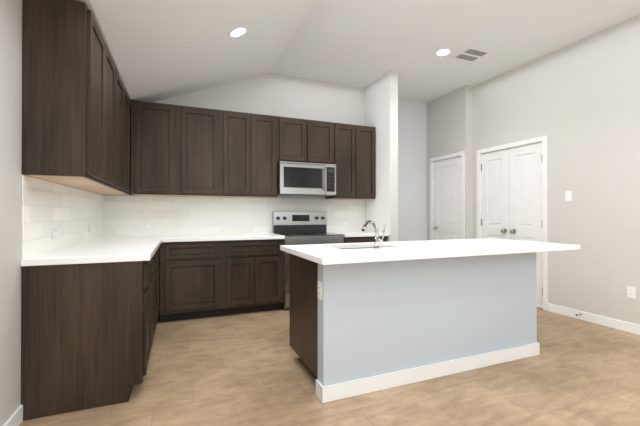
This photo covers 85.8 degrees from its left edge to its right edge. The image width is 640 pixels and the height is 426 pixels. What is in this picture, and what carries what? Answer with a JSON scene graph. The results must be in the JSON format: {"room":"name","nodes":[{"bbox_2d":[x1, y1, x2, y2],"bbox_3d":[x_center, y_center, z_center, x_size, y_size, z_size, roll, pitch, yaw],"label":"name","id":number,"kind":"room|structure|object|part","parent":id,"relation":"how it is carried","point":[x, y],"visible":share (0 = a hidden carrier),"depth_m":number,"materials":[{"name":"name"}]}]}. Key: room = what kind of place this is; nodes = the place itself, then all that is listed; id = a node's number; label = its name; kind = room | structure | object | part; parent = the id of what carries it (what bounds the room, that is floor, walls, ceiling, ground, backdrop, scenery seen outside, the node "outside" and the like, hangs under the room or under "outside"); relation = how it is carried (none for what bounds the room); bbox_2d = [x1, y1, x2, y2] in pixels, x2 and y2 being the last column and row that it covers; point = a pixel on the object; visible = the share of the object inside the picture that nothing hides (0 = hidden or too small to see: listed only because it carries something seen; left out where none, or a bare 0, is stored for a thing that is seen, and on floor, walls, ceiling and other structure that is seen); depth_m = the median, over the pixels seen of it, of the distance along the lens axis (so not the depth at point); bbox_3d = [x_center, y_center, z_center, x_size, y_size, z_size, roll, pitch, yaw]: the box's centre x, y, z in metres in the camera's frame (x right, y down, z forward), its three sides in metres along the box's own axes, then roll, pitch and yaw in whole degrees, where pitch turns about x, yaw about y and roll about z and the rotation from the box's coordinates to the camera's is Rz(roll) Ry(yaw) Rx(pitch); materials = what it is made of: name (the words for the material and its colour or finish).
{"room":"kitchen","nodes":[
{"label":"kitchen","id":0,"kind":"room"},
{"bbox_2d":[0,0,100,425],"bbox_3d":[-1.145,-0.084,0.438,0.120,2.520,7.914,0,0,-22],"label":"wall","id":1,"kind":"structure","parent":0,"point":[11,174],"depth_m":1.84,"materials":[{"name":"paint"}]},
{"bbox_2d":[3,405,22,425],"bbox_3d":[-0.664,1.124,-0.570,0.014,0.095,5.456,0,0,-22],"label":"baseboard","id":2,"kind":"structure","parent":1,"relation":"attached to","point":[15,418],"depth_m":1.88,"materials":[{"name":"white wood"}]},
{"bbox_2d":[21,175,104,258],"bbox_3d":[-2.110,0.028,2.977,0.007,0.480,2.190,0,0,-22],"label":"backsplash","id":3,"kind":"structure","parent":1,"relation":"attached to","point":[71,214],"depth_m":2.50,"materials":[{"name":"tile"}]},
{"bbox_2d":[52,229,57,239],"bbox_3d":[-1.891,0.151,2.461,0.008,0.072,0.115,0,0,-22],"label":"electrical outlet","id":4,"kind":"object","parent":3,"relation":"attached to","point":[54,233],"visible":0.98,"depth_m":2.44,"materials":[{"name":"white plastic"}]},
{"bbox_2d":[22,0,109,187],"bbox_3d":[-1.650,-0.746,2.276,0.325,1.054,0.539,0,0,-22],"label":"upper cabinet","id":5,"kind":"object","parent":1,"relation":"attached to","point":[87,126],"depth_m":2.04,"materials":[{"name":"brown wood"}]},
{"bbox_2d":[62,56,117,187],"bbox_3d":[-1.804,-0.744,2.653,0.325,1.054,0.531,0,0,-22],"label":"upper cabinet","id":6,"kind":"object","parent":1,"relation":"attached to","point":[113,71],"depth_m":2.88,"materials":[{"name":"brown wood"}]},
{"bbox_2d":[78,74,125,191],"bbox_3d":[-2.005,-0.742,3.145,0.325,1.054,0.532,0,0,-22],"label":"upper cabinet","id":7,"kind":"object","parent":1,"relation":"attached to","point":[121,90],"depth_m":3.32,"materials":[{"name":"brown wood"}]},
{"bbox_2d":[93,92,129,194],"bbox_3d":[-2.153,-0.740,3.509,0.325,1.054,0.509,0,0,-22],"label":"upper cabinet","id":8,"kind":"object","parent":1,"relation":"attached to","point":[127,192],"depth_m":3.72,"materials":[{"name":"brown wood"}]},
{"bbox_2d":[119,73,364,309],"bbox_3d":[-0.943,-0.396,4.730,3.495,3.185,0.120,0,0,-22],"label":"wall","id":9,"kind":"structure","parent":0,"point":[271,94],"depth_m":4.86,"materials":[{"name":"paint"}]},
{"bbox_2d":[130,100,177,195],"bbox_3d":[-1.944,-0.738,4.081,0.487,1.054,0.325,0,0,-22],"label":"upper cabinet","id":10,"kind":"object","parent":9,"relation":"attached to","point":[153,126],"depth_m":3.94,"materials":[{"name":"brown wood"}]},
{"bbox_2d":[178,105,221,196],"bbox_3d":[-1.494,-0.737,4.264,0.486,1.054,0.325,0,0,-22],"label":"upper cabinet","id":11,"kind":"object","parent":9,"relation":"attached to","point":[199,129],"depth_m":4.12,"materials":[{"name":"brown wood"}]},
{"bbox_2d":[105,195,364,235],"bbox_3d":[-0.918,0.036,4.668,3.491,0.480,0.007,0,0,-22],"label":"backsplash","id":12,"kind":"structure","parent":9,"relation":"attached to","point":[166,215],"depth_m":4.46,"materials":[{"name":"tile"}]},
{"bbox_2d":[140,223,149,228],"bbox_3d":[-2.119,0.159,4.168,0.115,0.072,0.008,0,0,-22],"label":"electrical outlet","id":13,"kind":"object","parent":12,"relation":"attached to","point":[144,225],"visible":1,"depth_m":4.17,"materials":[{"name":"white plastic"}]},
{"bbox_2d":[342,221,348,225],"bbox_3d":[0.384,0.164,5.189,0.115,0.072,0.008,0,0,-22],"label":"electrical outlet","id":14,"kind":"object","parent":12,"relation":"attached to","point":[345,223],"visible":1,"depth_m":5.18,"materials":[{"name":"white plastic"}]},
{"bbox_2d":[218,110,257,197],"bbox_3d":[-1.071,-0.736,4.437,0.428,1.054,0.325,0,0,-22],"label":"upper cabinet","id":15,"kind":"object","parent":9,"relation":"attached to","point":[239,129],"depth_m":4.30,"materials":[{"name":"brown wood"}]},
{"bbox_2d":[254,114,277,197],"bbox_3d":[-0.800,-0.736,4.548,0.414,1.054,0.325,0,0,-22],"label":"upper cabinet","id":16,"kind":"object","parent":9,"relation":"attached to","point":[267,124],"depth_m":4.44,"materials":[{"name":"brown wood"}]},
{"bbox_2d":[278,116,313,162],"bbox_3d":[-0.389,-0.967,4.716,0.473,0.590,0.325,0,0,-22],"label":"upper cabinet","id":17,"kind":"object","parent":9,"relation":"attached to","point":[295,135],"depth_m":4.58,"materials":[{"name":"brown wood"}]},
{"bbox_2d":[277,161,335,196],"bbox_3d":[-0.211,-0.455,4.717,0.794,0.422,0.431,0,0,-22],"label":"microwave","id":18,"kind":"object","parent":17,"relation":"attached to","point":[304,179],"visible":1,"depth_m":4.55,"materials":[{"name":"silver metal"}]},
{"bbox_2d":[314,120,333,163],"bbox_3d":[-0.080,-0.966,4.842,0.473,0.590,0.325,0,0,-22],"label":"upper cabinet","id":19,"kind":"object","parent":9,"relation":"attached to","point":[323,131],"depth_m":4.73,"materials":[{"name":"brown wood"}]},
{"bbox_2d":[325,123,361,199],"bbox_3d":[0.290,-0.733,4.992,0.473,1.054,0.325,0,0,-22],"label":"upper cabinet","id":20,"kind":"object","parent":9,"relation":"attached to","point":[347,137],"depth_m":4.87,"materials":[{"name":"brown wood"}]},
{"bbox_2d":[362,126,374,199],"bbox_3d":[0.575,-0.733,5.108,0.398,1.054,0.325,0,0,-22],"label":"upper cabinet","id":21,"kind":"object","parent":9,"relation":"attached to","point":[368,133],"depth_m":5.00,"materials":[{"name":"brown wood"}]},
{"bbox_2d":[20,307,639,425],"bbox_3d":[1.253,1.232,1.596,5.800,0.100,8.620,0,0,-22],"label":"floor","id":22,"kind":"structure","parent":0,"point":[248,369],"depth_m":2.33,"materials":[{"name":"wood"}]},
{"bbox_2d":[21,257,152,420],"bbox_3d":[-1.505,0.745,2.321,0.636,0.880,0.525,0,0,-22],"label":"base cabinet","id":23,"kind":"object","parent":22,"relation":"on","point":[87,333],"depth_m":2.07,"materials":[{"name":"brown wood"}]},
{"bbox_2d":[21,235,164,266],"bbox_3d":[-1.807,0.289,3.104,0.664,0.040,2.229,0,0,-22],"label":"countertop","id":24,"kind":"structure","parent":23,"relation":"on","point":[106,249],"depth_m":2.31,"materials":[{"name":"white stone"}]},
{"bbox_2d":[153,250,156,339],"bbox_3d":[-1.703,0.747,2.807,0.636,0.880,0.525,0,0,-22],"label":"base cabinet","id":25,"kind":"object","parent":22,"relation":"on","point":[155,254],"depth_m":3.08,"materials":[{"name":"brown wood"}]},
{"bbox_2d":[157,246,159,319],"bbox_3d":[-1.894,0.749,3.277,0.636,0.880,0.490,0,0,-22],"label":"base cabinet","id":26,"kind":"object","parent":22,"relation":"on","point":[158,250],"depth_m":3.57,"materials":[{"name":"brown wood"}]},
{"bbox_2d":[160,241,223,321],"bbox_3d":[-1.522,0.753,4.078,0.654,0.880,0.634,0,0,-22],"label":"base cabinet","id":27,"kind":"object","parent":22,"relation":"on","point":[201,279],"depth_m":3.80,"materials":[{"name":"brown wood"}]},
{"bbox_2d":[164,233,284,241],"bbox_3d":[-1.158,0.294,4.215,1.324,0.040,0.660,0,0,-22],"label":"countertop","id":28,"kind":"structure","parent":27,"relation":"on","point":[249,236],"depth_m":4.00,"materials":[{"name":"white stone"}]},
{"bbox_2d":[224,239,283,315],"bbox_3d":[-0.885,0.754,4.338,0.722,0.880,0.634,0,0,-22],"label":"base cabinet","id":29,"kind":"object","parent":22,"relation":"on","point":[253,269],"depth_m":4.05,"materials":[{"name":"brown wood"}]},
{"bbox_2d":[272,212,343,309],"bbox_3d":[-0.162,0.588,4.592,0.794,1.215,0.690,0,0,-22],"label":"range","id":30,"kind":"object","parent":22,"relation":"on","point":[298,228],"visible":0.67,"depth_m":4.72,"materials":[{"name":"silver metal"}]},
{"bbox_2d":[344,236,386,242],"bbox_3d":[0.507,0.757,4.906,0.669,0.880,0.635,0,0,-22],"label":"base cabinet","id":31,"kind":"object","parent":22,"relation":"on","point":[357,239],"visible":0.17,"depth_m":4.59,"materials":[{"name":"brown wood"}]},
{"bbox_2d":[328,231,388,236],"bbox_3d":[0.512,0.297,4.896,0.669,0.040,0.660,0,0,-22],"label":"countertop","id":32,"kind":"structure","parent":31,"relation":"on","point":[346,233],"depth_m":4.63,"materials":[{"name":"white stone"}]},
{"bbox_2d":[280,238,579,402],"bbox_3d":[0.927,0.728,2.867,2.345,0.920,0.915,0,0,-22],"label":"kitchen island","id":33,"kind":"object","parent":22,"relation":"on","point":[363,328],"depth_m":2.45,"materials":[{"name":"paint"}]},
{"bbox_2d":[318,281,321,300],"bbox_3d":[-0.002,0.497,2.205,0.008,0.115,0.070,0,0,-22],"label":"outlet","id":34,"kind":"object","parent":33,"relation":"attached to","point":[319,290],"visible":1,"depth_m":2.19,"materials":[{"name":"white plastic"}]},
{"bbox_2d":[361,220,384,248],"bbox_3d":[0.404,0.161,2.657,0.091,0.211,0.253,0,0,-22],"label":"faucet","id":35,"kind":"object","parent":33,"relation":"on","point":[378,240],"visible":1,"depth_m":2.56,"materials":[{"name":"silver metal"}]},
{"bbox_3d":[0.927,0.388,2.868,2.345,0.240,0.915,0,0,-22],"label":"kitchen island top","id":36,"kind":"part","parent":33,"relation":"part of","materials":[{"name":"white stone"}]},
{"bbox_2d":[76,0,639,103],"bbox_3d":[1.253,-1.671,1.610,5.600,0.765,8.420,0,0,-22],"label":"ceiling","id":37,"kind":"structure","parent":0,"point":[158,50],"depth_m":3.57,"materials":[{"name":"paint"}]},
{"bbox_2d":[228,26,247,37],"bbox_3d":[-0.763,-1.683,3.207,0.178,0.077,0.190,0,0,-22],"label":"recessed light","id":38,"kind":"object","parent":37,"relation":"in","point":[237,32],"visible":1,"depth_m":3.19,"materials":[{"name":"white plastic"}]},
{"bbox_2d":[435,48,451,55],"bbox_3d":[1.487,-1.938,4.158,0.190,0.008,0.190,0,0,-22],"label":"recessed light","id":39,"kind":"object","parent":37,"relation":"in","point":[444,52],"visible":1,"depth_m":4.15,"materials":[{"name":"white plastic"}]},
{"bbox_2d":[452,47,490,61],"bbox_3d":[1.852,-1.936,4.220,0.340,0.009,0.290,0,0,-22],"label":"ceiling vent","id":40,"kind":"object","parent":37,"relation":"in","point":[470,54],"visible":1,"depth_m":4.20,"materials":[{"name":"white metal"}]},
{"bbox_2d":[365,71,397,241],"bbox_3d":[0.821,-0.394,5.202,0.128,3.185,1.031,0,0,-22],"label":"wall","id":41,"kind":"structure","parent":0,"point":[381,117],"depth_m":4.83,"materials":[{"name":"paint"}]},
{"bbox_2d":[398,99,426,240],"bbox_3d":[1.281,-0.391,5.881,1.237,3.185,0.120,0,0,-22],"label":"wall","id":42,"kind":"structure","parent":0,"point":[412,170],"depth_m":5.95,"materials":[{"name":"paint"}]},
{"bbox_2d":[427,14,639,324],"bbox_3d":[3.466,-0.407,2.506,0.260,3.185,8.020,0,0,-22],"label":"wall","id":43,"kind":"structure","parent":0,"point":[577,103],"depth_m":3.87,"materials":[{"name":"paint"}]},
{"bbox_2d":[430,151,464,239],"bbox_3d":[2.154,0.129,5.646,0.316,2.143,0.776,0,0,-22],"label":"door","id":44,"kind":"structure","parent":43,"relation":"attached to","point":[447,197],"depth_m":5.61,"materials":[{"name":"white wood"}]},
{"bbox_2d":[476,135,547,310],"bbox_3d":[2.608,0.125,4.718,0.176,2.143,1.076,0,0,-22],"label":"double door","id":45,"kind":"structure","parent":43,"relation":"attached to","point":[512,193],"depth_m":4.61,"materials":[{"name":"white wood"}]},
{"bbox_2d":[565,191,571,200],"bbox_3d":[2.870,-0.197,3.977,0.010,0.115,0.072,0,0,-22],"label":"light switch","id":46,"kind":"object","parent":43,"relation":"attached to","point":[568,195],"visible":1,"depth_m":3.98,"materials":[{"name":"white plastic"}]},
{"bbox_2d":[548,303,639,334],"bbox_3d":[3.427,1.138,2.418,0.154,0.095,7.900,0,0,-22],"label":"baseboard","id":47,"kind":"structure","parent":43,"relation":"attached to","point":[606,321],"depth_m":3.70,"materials":[{"name":"white wood"}]},
{"bbox_2d":[627,286,635,298],"bbox_3d":[3.094,0.790,3.426,0.008,0.115,0.072,0,0,-22],"label":"electrical outlet","id":48,"kind":"object","parent":43,"relation":"attached to","point":[631,292],"visible":1,"depth_m":3.42,"materials":[{"name":"white plastic"}]}
]}

